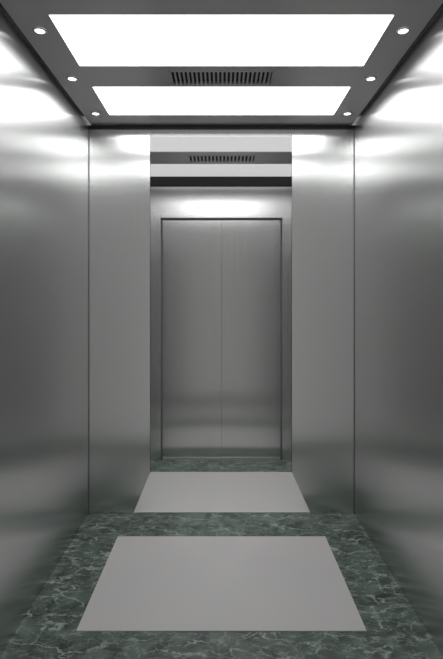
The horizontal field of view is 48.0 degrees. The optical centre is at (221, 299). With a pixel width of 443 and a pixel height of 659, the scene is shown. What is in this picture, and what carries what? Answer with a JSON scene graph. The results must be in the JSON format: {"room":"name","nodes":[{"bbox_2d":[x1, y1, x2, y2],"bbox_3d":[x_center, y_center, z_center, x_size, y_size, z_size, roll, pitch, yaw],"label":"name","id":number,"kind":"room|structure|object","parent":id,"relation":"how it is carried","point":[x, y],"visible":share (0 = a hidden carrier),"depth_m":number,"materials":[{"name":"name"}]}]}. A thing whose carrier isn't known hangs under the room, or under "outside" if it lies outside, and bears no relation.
{"room":"elevator interior","nodes":[
{"label":"elevator interior","id":0,"kind":"room"},
{"bbox_2d":[0,3,90,655],"bbox_3d":[-0.820,0.106,2.757,0.040,2.468,2.615,0,0,0],"label":"wall","id":1,"kind":"structure","parent":0,"point":[44,134],"depth_m":2.20,"materials":[{"name":"metal"}]},
{"bbox_2d":[150,186,291,459],"bbox_3d":[0.000,0.152,4.025,1.600,2.275,0.040,0,0,0],"label":"wall","id":2,"kind":"structure","parent":0,"point":[165,201],"depth_m":4.00,"materials":[{"name":"metal"}]},
{"bbox_2d":[162,220,220,457],"bbox_3d":[-0.239,0.314,4.045,0.478,1.931,0.020,0,0,0],"label":"panel","id":3,"kind":"object","parent":2,"relation":"attached to","point":[191,249],"visible":1,"depth_m":4.04,"materials":[{"name":"metal"}]},
{"bbox_2d":[150,177,291,185],"bbox_3d":[0.000,-0.951,3.990,1.600,0.068,0.030,0,0,0],"label":"trim","id":4,"kind":"structure","parent":2,"relation":"attached to","point":[154,181],"depth_m":3.98,"materials":[{"name":"black metal"}]},
{"bbox_2d":[161,218,281,459],"bbox_3d":[0.000,0.314,4.032,0.977,1.951,0.057,0,0,0],"label":"door frame","id":5,"kind":"structure","parent":2,"relation":"attached to","point":[161,218],"depth_m":4.00,"materials":[{"name":"grey metal"}]},
{"bbox_2d":[162,458,280,459],"bbox_3d":[0.000,1.286,4.032,0.957,0.008,0.055,0,0,0],"label":"sill","id":6,"kind":"structure","parent":2,"relation":"attached to","point":[162,458],"depth_m":4.02,"materials":[{"name":"metal"}]},
{"bbox_2d":[221,220,280,457],"bbox_3d":[0.239,0.314,4.045,0.478,1.931,0.020,0,0,0],"label":"panel","id":7,"kind":"object","parent":2,"relation":"attached to","point":[250,249],"visible":1,"depth_m":4.04,"materials":[{"name":"metal"}]},
{"bbox_2d":[150,151,291,176],"bbox_3d":[0.000,-1.000,3.510,1.600,0.030,0.990,0,0,0],"label":"ceiling","id":8,"kind":"structure","parent":0,"point":[156,157],"depth_m":3.44,"materials":[{"name":"metal"}]},
{"bbox_2d":[150,164,291,175],"bbox_3d":[0.000,-0.998,3.797,1.270,0.015,0.381,0,0,0],"label":"ceiling light panel","id":9,"kind":"object","parent":8,"relation":"attached to","point":[155,169],"visible":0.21,"depth_m":3.79,"materials":[{"name":"grey plastic"}]},
{"bbox_2d":[188,156,254,161],"bbox_3d":[0.000,-0.993,3.468,0.465,0.021,0.147,0,0,0],"label":"ceiling vent","id":10,"kind":"object","parent":8,"relation":"in","point":[190,158],"visible":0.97,"depth_m":3.50,"materials":[{"name":"metal"}]},
{"bbox_2d":[150,135,291,150],"bbox_3d":[0.000,-0.997,3.165,1.270,0.015,0.299,0,0,0],"label":"ceiling light panel","id":11,"kind":"object","parent":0,"point":[157,142],"depth_m":3.14,"materials":[{"name":"white plastic"}]},
{"bbox_2d":[89,129,353,513],"bbox_3d":[0.000,0.121,3.007,1.600,2.338,0.015,0,0,0],"label":"wall","id":12,"kind":"structure","parent":0,"point":[119,159],"depth_m":3.00,"materials":[{"name":"metal"}]},
{"bbox_2d":[88,125,354,128],"bbox_3d":[0.000,-1.039,2.994,1.600,0.018,0.012,0,0,0],"label":"trim","id":13,"kind":"structure","parent":12,"relation":"attached to","point":[89,126],"depth_m":2.99,"materials":[{"name":"black metal"}]},
{"bbox_2d":[0,460,442,658],"bbox_3d":[0.000,1.315,2.728,1.600,0.050,2.555,0,0,0],"label":"floor","id":14,"kind":"structure","parent":0,"point":[48,629],"depth_m":2.09,"materials":[{"name":"green stone"}]},
{"bbox_2d":[76,536,366,630],"bbox_3d":[0.000,1.288,2.325,1.130,0.003,0.774,0,0,0],"label":"inlay","id":15,"kind":"object","parent":14,"relation":"on","point":[145,583],"visible":1,"depth_m":2.23,"materials":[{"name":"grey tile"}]},
{"bbox_2d":[134,472,309,512],"bbox_3d":[0.000,1.288,3.374,1.078,0.003,0.709,0,0,0],"label":"inlay","id":16,"kind":"object","parent":14,"relation":"on","point":[163,492],"visible":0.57,"depth_m":3.30,"materials":[{"name":"grey stone"}]},
{"bbox_2d":[0,0,442,124],"bbox_3d":[0.000,-1.088,2.225,1.600,0.080,1.550,0,0,0],"label":"ceiling","id":17,"kind":"structure","parent":0,"point":[51,47],"depth_m":2.21,"materials":[{"name":"metal"}]},
{"bbox_2d":[32,26,47,34],"bbox_3d":[-0.705,-1.046,1.933,0.057,0.010,0.057,0,0,0],"label":"recessed light","id":18,"kind":"object","parent":17,"relation":"in","point":[39,30],"visible":1,"depth_m":1.93,"materials":[{"name":"silver metal"}]},
{"bbox_2d":[66,75,77,81],"bbox_3d":[-0.705,-1.046,2.351,0.057,0.010,0.057,0,0,0],"label":"recessed light","id":19,"kind":"object","parent":17,"relation":"in","point":[71,78],"visible":1,"depth_m":2.35,"materials":[{"name":"silver metal"}]},
{"bbox_2d":[91,111,100,115],"bbox_3d":[-0.705,-1.046,2.791,0.057,0.010,0.057,0,0,0],"label":"recessed light","id":20,"kind":"object","parent":17,"relation":"in","point":[95,113],"visible":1,"depth_m":2.79,"materials":[{"name":"silver metal"}]},
{"bbox_2d":[169,71,273,84],"bbox_3d":[0.000,-1.056,2.348,0.480,0.021,0.137,0,0,0],"label":"ceiling vent","id":21,"kind":"object","parent":17,"relation":"in","point":[177,77],"visible":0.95,"depth_m":2.36,"materials":[{"name":"metal"}]},
{"bbox_2d":[50,15,392,64],"bbox_3d":[0.000,-1.061,2.031,1.270,0.014,0.399,0,0,0],"label":"ceiling light panel","id":22,"kind":"object","parent":17,"relation":"in","point":[92,39],"depth_m":2.01,"materials":[{"name":"white plastic"}]},
{"bbox_2d":[93,87,349,113],"bbox_3d":[0.000,-1.061,2.636,1.270,0.014,0.371,0,0,0],"label":"ceiling light panel","id":23,"kind":"object","parent":17,"relation":"in","point":[117,100],"depth_m":2.63,"materials":[{"name":"white plastic"}]},
{"bbox_2d":[342,111,351,115],"bbox_3d":[0.705,-1.046,2.791,0.057,0.010,0.057,0,0,0],"label":"recessed light","id":24,"kind":"object","parent":17,"relation":"in","point":[346,113],"visible":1,"depth_m":2.79,"materials":[{"name":"silver metal"}]},
{"bbox_2d":[365,75,376,81],"bbox_3d":[0.705,-1.046,2.351,0.057,0.010,0.057,0,0,0],"label":"recessed light","id":25,"kind":"object","parent":17,"relation":"in","point":[371,78],"visible":1,"depth_m":2.35,"materials":[{"name":"silver metal"}]},
{"bbox_2d":[395,26,410,34],"bbox_3d":[0.705,-1.046,1.933,0.057,0.010,0.057,0,0,0],"label":"recessed light","id":26,"kind":"object","parent":17,"relation":"in","point":[403,30],"visible":1,"depth_m":1.93,"materials":[{"name":"silver metal"}]},
{"bbox_2d":[352,3,442,655],"bbox_3d":[0.820,0.106,2.757,0.040,2.468,2.615,0,0,0],"label":"wall","id":27,"kind":"structure","parent":0,"point":[398,134],"depth_m":2.18,"materials":[{"name":"metal"}]}
]}

